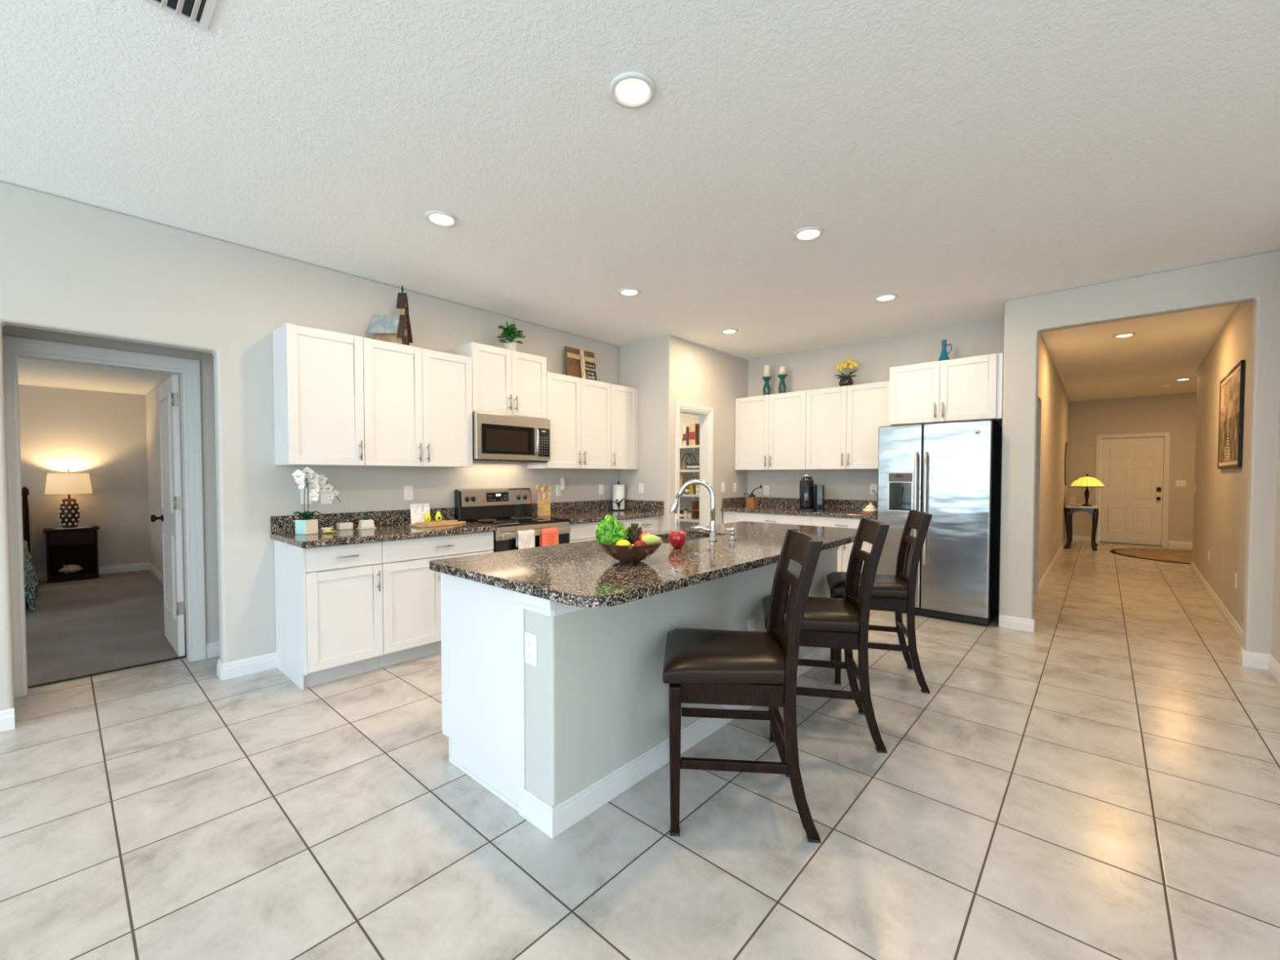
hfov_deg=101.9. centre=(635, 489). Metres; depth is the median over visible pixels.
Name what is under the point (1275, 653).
wall
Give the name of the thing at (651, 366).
wall
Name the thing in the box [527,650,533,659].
socket
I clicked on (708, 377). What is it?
wall
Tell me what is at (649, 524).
base cabinet
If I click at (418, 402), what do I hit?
upper cabinet
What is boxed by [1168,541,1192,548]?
baseboard
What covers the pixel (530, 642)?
socket
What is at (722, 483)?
light switch
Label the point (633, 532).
artichoke
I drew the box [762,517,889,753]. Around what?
counter stool
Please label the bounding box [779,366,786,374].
pillar candle
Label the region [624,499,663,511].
backsplash
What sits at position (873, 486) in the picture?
wall outlet
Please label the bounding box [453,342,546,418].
upper cabinet
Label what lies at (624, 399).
upper cabinet
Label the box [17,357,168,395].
ceiling
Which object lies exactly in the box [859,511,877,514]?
serving board
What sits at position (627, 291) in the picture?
recessed light
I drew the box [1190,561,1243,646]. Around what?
baseboard
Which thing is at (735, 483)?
light switch
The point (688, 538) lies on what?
sink
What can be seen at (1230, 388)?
print
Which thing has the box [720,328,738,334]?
recessed light
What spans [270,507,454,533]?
backsplash
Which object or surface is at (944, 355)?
jug
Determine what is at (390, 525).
countertop
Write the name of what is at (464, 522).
cutting board
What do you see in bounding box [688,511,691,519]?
jar
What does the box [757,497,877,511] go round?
backsplash
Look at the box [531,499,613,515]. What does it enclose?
backsplash
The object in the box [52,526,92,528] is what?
doily
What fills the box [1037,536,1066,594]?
baseboard
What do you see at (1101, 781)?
floor
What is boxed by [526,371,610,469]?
upper cabinet
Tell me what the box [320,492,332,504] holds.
light switch
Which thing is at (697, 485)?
jar
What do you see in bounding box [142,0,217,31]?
ceiling vent
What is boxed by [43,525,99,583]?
nightstand
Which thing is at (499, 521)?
cooktop
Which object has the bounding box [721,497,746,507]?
backsplash
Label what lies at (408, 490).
wall outlet
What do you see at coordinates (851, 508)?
countertop
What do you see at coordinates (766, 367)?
pillar candle
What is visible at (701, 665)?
counter stool
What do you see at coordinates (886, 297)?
recessed light
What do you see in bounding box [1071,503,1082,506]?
dish
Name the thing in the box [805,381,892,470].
upper cabinet
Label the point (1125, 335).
recessed light
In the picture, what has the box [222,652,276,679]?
baseboard
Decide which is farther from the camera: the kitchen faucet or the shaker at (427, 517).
the shaker at (427, 517)
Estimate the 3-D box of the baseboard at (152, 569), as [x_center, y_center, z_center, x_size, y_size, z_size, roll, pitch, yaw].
[-4.901,1.102,5.529,4.920,0.105,0.014,1,2,42]
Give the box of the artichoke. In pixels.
[626,523,643,545]
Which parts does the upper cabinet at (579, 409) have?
door, handle, door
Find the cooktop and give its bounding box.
[457,515,569,526]
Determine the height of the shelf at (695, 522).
0.079 m
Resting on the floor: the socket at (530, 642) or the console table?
the console table
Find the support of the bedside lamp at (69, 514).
on the doily
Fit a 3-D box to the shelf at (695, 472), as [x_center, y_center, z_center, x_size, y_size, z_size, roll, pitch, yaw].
[0.607,-0.234,7.209,1.650,0.079,0.390,1,2,42]
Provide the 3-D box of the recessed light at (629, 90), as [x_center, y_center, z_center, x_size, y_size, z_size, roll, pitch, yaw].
[-0.013,-1.536,2.002,0.184,0.012,0.184,1,2,42]
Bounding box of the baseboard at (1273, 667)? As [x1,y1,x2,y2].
[1267,654,1279,684]
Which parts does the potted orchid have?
stem, pot, pot, stem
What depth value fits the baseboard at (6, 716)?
2.65 m
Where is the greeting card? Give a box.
[1069,497,1075,506]
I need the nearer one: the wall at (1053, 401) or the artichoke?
the artichoke
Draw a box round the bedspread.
[22,539,39,612]
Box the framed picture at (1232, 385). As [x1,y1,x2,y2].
[1217,360,1244,468]
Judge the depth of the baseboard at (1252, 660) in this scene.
3.51 m
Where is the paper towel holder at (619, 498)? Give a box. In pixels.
[610,481,625,511]
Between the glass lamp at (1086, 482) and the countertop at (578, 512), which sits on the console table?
the glass lamp at (1086, 482)
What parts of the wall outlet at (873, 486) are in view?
plate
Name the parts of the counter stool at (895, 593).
leg, leg, seat, rail, leg, rail, rail, leg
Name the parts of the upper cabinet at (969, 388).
door, handle, door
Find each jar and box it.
[679,510,684,518]
[684,486,688,493]
[684,509,688,519]
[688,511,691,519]
[696,484,699,494]
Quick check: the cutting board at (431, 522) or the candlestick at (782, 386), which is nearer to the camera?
the cutting board at (431, 522)
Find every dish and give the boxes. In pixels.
[356,515,376,529]
[862,502,877,512]
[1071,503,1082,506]
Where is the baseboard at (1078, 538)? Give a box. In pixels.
[1071,535,1091,542]
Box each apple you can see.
[633,539,646,545]
[668,519,686,548]
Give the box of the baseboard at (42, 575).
[35,562,149,580]
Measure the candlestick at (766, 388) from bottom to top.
0.235 m
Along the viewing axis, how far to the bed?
5.75 m
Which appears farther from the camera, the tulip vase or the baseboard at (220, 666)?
the tulip vase
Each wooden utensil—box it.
[535,484,540,500]
[541,486,544,500]
[542,484,545,499]
[547,484,552,500]
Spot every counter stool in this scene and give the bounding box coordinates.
[662,528,822,843]
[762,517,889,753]
[826,510,932,693]
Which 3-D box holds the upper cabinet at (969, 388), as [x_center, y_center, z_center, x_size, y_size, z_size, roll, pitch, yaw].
[2.969,-0.903,4.926,0.899,0.557,0.600,1,2,42]
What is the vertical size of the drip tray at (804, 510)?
0.018 m
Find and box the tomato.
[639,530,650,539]
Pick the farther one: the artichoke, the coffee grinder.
the coffee grinder
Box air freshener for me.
[560,476,564,489]
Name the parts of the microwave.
door glass, handle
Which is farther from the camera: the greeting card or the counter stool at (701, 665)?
the greeting card
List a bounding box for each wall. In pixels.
[0,181,618,711]
[17,384,149,572]
[145,373,185,595]
[617,334,679,531]
[679,317,1004,612]
[679,337,748,524]
[998,249,1279,654]
[1033,333,1070,594]
[1067,392,1196,546]
[1192,302,1253,630]
[1271,402,1279,663]
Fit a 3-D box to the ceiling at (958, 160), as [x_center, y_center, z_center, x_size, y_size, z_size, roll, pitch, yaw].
[2.978,-1.646,4.004,7.580,0.100,19.200,1,2,42]
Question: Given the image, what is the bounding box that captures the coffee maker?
[796,475,826,511]
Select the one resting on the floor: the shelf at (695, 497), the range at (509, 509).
the range at (509, 509)
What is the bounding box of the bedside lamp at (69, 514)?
[44,468,92,528]
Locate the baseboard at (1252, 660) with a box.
[1241,650,1271,670]
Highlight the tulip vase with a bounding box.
[835,358,858,386]
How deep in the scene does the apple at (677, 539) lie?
2.75 m
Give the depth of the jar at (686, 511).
6.97 m
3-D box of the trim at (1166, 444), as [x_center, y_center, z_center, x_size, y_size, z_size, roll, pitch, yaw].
[9.398,-0.010,9.855,1.010,2.099,0.020,1,2,42]
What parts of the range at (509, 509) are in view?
knob, panel, control panel, panel, handle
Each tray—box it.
[356,527,376,529]
[798,509,812,511]
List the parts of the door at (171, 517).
handle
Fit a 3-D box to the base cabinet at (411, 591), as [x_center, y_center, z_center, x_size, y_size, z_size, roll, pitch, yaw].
[-1.609,0.759,3.946,0.650,0.874,0.844,1,2,42]
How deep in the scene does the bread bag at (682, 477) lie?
6.99 m
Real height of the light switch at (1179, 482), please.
0.116 m
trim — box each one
[27,655,186,688]
[675,401,713,529]
[1094,431,1170,546]
[1098,541,1161,546]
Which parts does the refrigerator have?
freezer door, spout, control panel, handle, handle, fridge door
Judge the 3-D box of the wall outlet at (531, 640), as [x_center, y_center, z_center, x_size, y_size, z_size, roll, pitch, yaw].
[-0.394,0.595,1.936,0.072,0.116,0.008,1,2,42]
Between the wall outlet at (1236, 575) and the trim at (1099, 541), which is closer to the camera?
the wall outlet at (1236, 575)
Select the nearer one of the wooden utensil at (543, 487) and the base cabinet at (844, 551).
the wooden utensil at (543, 487)
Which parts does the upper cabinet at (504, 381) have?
door, handle, door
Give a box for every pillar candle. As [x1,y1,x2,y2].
[763,364,769,377]
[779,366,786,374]
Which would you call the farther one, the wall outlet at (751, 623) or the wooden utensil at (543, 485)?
the wooden utensil at (543, 485)
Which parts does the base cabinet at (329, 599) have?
panel, drawer, door, handle, handle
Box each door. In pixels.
[150,374,185,656]
[1098,436,1164,545]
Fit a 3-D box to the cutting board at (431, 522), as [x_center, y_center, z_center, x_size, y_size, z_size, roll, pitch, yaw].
[-1.559,0.258,4.098,0.170,0.012,0.340,1,2,35]
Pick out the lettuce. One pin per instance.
(610, 531)
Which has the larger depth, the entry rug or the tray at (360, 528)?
the entry rug
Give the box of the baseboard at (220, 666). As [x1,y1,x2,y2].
[217,658,223,680]
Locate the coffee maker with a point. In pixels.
(812, 496)
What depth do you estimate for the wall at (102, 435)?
6.77 m
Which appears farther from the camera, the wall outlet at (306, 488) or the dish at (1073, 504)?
the dish at (1073, 504)
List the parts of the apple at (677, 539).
stem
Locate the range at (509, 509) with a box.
[454,488,570,552]
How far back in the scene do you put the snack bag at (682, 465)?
6.95 m
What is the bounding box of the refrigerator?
[876,419,1002,625]
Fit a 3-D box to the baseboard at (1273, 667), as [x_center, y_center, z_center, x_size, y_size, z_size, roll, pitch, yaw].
[3.976,1.164,3.178,0.014,0.105,0.775,1,2,42]
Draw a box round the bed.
[21,486,39,612]
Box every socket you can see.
[527,639,533,647]
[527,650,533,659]
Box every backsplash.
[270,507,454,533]
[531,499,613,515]
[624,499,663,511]
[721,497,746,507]
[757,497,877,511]
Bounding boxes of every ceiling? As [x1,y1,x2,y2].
[0,0,1279,401]
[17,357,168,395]
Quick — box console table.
[1064,504,1098,551]
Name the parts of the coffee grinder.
drawer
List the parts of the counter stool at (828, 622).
leg, seat, rail, leg, rail, rail, leg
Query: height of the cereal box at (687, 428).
0.245 m
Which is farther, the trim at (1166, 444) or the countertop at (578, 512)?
the trim at (1166, 444)
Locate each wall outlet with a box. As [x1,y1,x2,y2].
[300,487,312,504]
[404,485,413,500]
[524,631,537,666]
[555,484,561,496]
[638,483,643,493]
[747,617,755,631]
[764,485,768,494]
[870,483,877,499]
[1234,573,1237,588]
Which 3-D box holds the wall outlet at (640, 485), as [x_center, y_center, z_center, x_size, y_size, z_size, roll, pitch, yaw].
[0.057,-0.013,5.765,0.072,0.116,0.008,1,2,42]
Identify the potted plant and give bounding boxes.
[497,320,525,351]
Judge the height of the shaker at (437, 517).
0.088 m
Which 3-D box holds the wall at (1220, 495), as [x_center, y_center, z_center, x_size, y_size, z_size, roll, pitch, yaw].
[6.056,-0.235,5.324,0.200,2.790,4.982,1,2,43]
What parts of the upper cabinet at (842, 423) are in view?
door, door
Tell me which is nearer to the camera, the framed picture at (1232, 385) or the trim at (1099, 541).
the framed picture at (1232, 385)
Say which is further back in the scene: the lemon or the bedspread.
the bedspread
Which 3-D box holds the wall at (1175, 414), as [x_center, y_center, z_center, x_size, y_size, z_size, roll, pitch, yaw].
[9.888,-0.345,9.501,3.400,2.790,0.120,1,2,42]
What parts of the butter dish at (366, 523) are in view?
lid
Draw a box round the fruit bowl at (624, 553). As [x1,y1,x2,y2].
[596,540,663,562]
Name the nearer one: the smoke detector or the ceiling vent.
the ceiling vent
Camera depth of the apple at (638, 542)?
2.29 m
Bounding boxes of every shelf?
[679,518,699,525]
[680,444,699,451]
[680,469,699,475]
[681,493,699,500]
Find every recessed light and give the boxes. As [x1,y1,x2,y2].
[424,210,457,227]
[608,71,656,108]
[617,287,640,296]
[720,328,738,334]
[792,226,824,241]
[873,293,897,302]
[1112,333,1136,337]
[1174,377,1191,380]
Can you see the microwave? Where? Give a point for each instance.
(496, 437)
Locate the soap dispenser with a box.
[724,527,736,540]
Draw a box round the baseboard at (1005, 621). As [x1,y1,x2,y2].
[999,614,1034,632]
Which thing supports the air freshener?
attached to the wall at (68, 266)
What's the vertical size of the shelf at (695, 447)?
0.079 m
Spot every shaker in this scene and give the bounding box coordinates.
[423,511,431,522]
[435,510,441,521]
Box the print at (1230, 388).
[1218,368,1239,462]
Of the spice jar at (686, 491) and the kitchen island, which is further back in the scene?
the spice jar at (686, 491)
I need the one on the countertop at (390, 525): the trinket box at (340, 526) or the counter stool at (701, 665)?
the trinket box at (340, 526)
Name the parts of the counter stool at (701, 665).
leg, seat, rail, leg, rail, rail, leg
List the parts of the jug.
handle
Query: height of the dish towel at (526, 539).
0.160 m
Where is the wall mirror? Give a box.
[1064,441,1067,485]
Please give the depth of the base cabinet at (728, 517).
5.88 m
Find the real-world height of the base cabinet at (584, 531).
0.874 m
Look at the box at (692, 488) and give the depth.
6.91 m
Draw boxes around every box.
[336,522,352,529]
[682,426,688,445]
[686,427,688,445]
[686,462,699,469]
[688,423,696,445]
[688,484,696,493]
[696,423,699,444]
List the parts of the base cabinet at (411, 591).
door, drawer, handle, door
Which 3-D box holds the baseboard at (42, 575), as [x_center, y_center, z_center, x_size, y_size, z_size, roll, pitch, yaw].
[-8.012,1.096,5.766,0.014,0.105,3.820,1,2,42]
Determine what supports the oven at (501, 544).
in the range at (509, 509)
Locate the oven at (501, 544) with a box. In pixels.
[494,533,569,552]
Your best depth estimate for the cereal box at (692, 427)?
6.86 m
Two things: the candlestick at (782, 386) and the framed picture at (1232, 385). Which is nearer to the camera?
the framed picture at (1232, 385)
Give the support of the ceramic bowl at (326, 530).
on the countertop at (390, 525)
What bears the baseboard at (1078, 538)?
attached to the wall at (1175, 414)
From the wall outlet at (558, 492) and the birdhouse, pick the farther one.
the wall outlet at (558, 492)
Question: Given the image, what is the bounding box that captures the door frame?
[2,335,206,697]
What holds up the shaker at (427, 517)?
on the cutting board at (431, 522)
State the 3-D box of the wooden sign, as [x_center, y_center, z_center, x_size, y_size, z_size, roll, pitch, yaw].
[-0.557,-1.284,5.390,0.096,0.354,0.400,1,2,42]
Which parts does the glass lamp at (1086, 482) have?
trim, lamp shade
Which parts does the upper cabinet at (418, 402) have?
door, handle, handle, door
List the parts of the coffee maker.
water tank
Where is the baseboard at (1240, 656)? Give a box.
[1238,646,1245,664]
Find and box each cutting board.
[408,520,466,527]
[414,520,457,524]
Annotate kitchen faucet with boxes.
[668,479,717,541]
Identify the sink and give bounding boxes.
[661,536,707,543]
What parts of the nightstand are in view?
drawer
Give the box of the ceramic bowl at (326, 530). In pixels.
[320,527,337,533]
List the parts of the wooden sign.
cross post, text panel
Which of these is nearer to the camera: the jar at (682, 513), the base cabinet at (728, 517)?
the base cabinet at (728, 517)
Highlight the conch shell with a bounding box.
[57,564,83,573]
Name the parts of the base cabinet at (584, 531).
door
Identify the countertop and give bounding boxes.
[270,507,497,547]
[429,520,857,607]
[531,499,663,524]
[720,497,877,519]
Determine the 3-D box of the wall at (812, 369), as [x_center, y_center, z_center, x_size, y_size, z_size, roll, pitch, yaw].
[1.902,-0.263,6.394,4.674,2.790,0.119,1,2,42]
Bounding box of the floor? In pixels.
[0,540,1279,959]
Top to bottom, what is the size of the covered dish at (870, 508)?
0.100 m
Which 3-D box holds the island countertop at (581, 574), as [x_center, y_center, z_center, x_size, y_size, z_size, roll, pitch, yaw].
[0.393,0.326,3.030,1.103,0.038,2.793,1,2,42]
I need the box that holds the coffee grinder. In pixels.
[744,484,762,508]
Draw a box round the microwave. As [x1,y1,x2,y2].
[472,412,550,462]
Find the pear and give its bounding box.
[640,533,663,545]
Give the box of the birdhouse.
[368,285,413,345]
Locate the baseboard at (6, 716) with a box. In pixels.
[0,707,14,732]
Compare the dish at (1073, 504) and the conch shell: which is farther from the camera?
the dish at (1073, 504)
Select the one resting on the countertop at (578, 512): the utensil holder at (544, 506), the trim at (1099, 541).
the utensil holder at (544, 506)
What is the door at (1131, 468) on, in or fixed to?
in the wall at (1175, 414)
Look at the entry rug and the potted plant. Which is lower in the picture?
the entry rug
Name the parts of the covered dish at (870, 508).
dish, lid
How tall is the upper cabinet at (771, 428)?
0.893 m
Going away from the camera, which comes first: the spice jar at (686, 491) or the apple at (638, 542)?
the apple at (638, 542)
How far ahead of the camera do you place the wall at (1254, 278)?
3.79 m
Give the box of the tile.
[409,503,430,524]
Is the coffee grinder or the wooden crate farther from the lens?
the wooden crate
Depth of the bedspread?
5.42 m
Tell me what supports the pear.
in the fruit bowl at (624, 553)
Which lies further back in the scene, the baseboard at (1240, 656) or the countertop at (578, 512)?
the countertop at (578, 512)
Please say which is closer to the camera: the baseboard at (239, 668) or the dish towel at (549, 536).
the baseboard at (239, 668)
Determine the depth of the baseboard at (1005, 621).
4.38 m
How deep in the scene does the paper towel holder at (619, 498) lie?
5.77 m
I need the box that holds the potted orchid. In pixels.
[291,466,340,534]
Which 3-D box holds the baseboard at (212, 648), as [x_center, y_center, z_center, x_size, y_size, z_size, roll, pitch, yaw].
[-2.787,1.142,3.995,0.014,0.105,0.810,1,2,42]
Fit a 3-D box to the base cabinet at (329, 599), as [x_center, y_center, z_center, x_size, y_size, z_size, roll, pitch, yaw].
[-2.044,0.772,3.462,0.650,0.874,0.456,1,2,42]
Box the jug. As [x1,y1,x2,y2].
[937,339,952,360]
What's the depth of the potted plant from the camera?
4.59 m
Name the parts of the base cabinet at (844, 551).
door, drawer, door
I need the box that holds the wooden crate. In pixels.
[691,501,699,519]
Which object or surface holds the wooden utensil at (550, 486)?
in the utensil holder at (544, 506)
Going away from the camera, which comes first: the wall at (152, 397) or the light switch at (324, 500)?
the light switch at (324, 500)
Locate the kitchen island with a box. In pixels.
[440,546,837,839]
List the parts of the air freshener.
glass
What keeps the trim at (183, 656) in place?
on the floor
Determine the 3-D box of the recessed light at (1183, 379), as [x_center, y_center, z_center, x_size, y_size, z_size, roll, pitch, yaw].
[8.423,-1.694,7.984,0.184,0.012,0.184,1,2,42]
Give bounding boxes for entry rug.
[1110,548,1192,564]
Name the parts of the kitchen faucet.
lever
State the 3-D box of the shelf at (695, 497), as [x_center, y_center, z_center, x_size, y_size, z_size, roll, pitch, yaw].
[0.607,0.091,7.218,1.650,0.079,0.390,1,2,42]
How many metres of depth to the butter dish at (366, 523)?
3.78 m
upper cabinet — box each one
[272,323,364,466]
[362,337,472,467]
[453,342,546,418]
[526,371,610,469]
[609,383,638,469]
[734,390,816,470]
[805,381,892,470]
[888,352,1003,426]
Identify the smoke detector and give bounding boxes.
[1160,384,1172,387]
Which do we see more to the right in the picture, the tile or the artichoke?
the artichoke
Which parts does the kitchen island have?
door, shoe moulding, crown moulding, trim, baseboard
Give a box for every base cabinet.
[274,539,383,689]
[378,530,493,668]
[568,518,631,542]
[630,515,659,533]
[723,511,812,525]
[811,515,877,573]
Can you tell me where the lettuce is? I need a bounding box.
[595,514,628,545]
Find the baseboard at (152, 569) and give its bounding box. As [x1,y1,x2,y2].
[148,562,185,607]
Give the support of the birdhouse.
on the upper cabinet at (418, 402)
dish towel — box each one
[515,529,534,549]
[539,527,559,546]
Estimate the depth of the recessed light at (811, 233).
3.18 m
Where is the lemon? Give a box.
[615,539,634,545]
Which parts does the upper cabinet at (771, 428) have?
door, door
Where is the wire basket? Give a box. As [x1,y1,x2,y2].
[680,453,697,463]
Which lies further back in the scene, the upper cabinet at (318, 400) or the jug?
the jug
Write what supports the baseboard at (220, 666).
attached to the wall at (68, 266)
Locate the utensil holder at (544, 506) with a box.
[537,499,551,516]
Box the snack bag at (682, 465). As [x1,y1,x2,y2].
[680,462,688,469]
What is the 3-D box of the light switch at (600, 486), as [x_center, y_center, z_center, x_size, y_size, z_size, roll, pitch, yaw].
[-0.386,-0.002,5.774,0.008,0.116,0.072,1,2,42]
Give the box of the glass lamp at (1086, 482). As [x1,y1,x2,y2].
[1070,473,1104,506]
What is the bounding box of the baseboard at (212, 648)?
[206,640,219,658]
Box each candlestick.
[761,376,771,395]
[777,373,787,393]
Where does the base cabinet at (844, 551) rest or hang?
on the floor
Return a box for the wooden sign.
[564,346,596,380]
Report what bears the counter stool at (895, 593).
on the floor
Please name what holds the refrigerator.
on the floor
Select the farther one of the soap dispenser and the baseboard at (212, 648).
the baseboard at (212, 648)
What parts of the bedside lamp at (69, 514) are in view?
lamp shade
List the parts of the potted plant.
pot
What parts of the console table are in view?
leg, leg, leg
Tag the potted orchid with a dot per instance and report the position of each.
(305, 526)
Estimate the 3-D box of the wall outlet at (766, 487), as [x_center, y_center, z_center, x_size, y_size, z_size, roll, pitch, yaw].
[1.645,0.008,6.545,0.072,0.116,0.008,1,2,42]
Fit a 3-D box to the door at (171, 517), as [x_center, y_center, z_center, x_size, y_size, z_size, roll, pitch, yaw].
[-3.535,0.186,3.901,0.744,2.000,0.120,1,2,42]
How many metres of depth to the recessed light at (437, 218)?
2.99 m
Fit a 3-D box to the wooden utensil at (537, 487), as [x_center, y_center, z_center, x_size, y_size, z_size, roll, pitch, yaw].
[-0.926,0.101,4.974,0.038,0.295,0.086,1,2,42]
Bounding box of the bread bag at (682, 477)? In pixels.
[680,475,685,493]
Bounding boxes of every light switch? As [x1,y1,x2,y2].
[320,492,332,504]
[598,484,603,494]
[721,482,724,492]
[733,482,737,492]
[1175,480,1186,486]

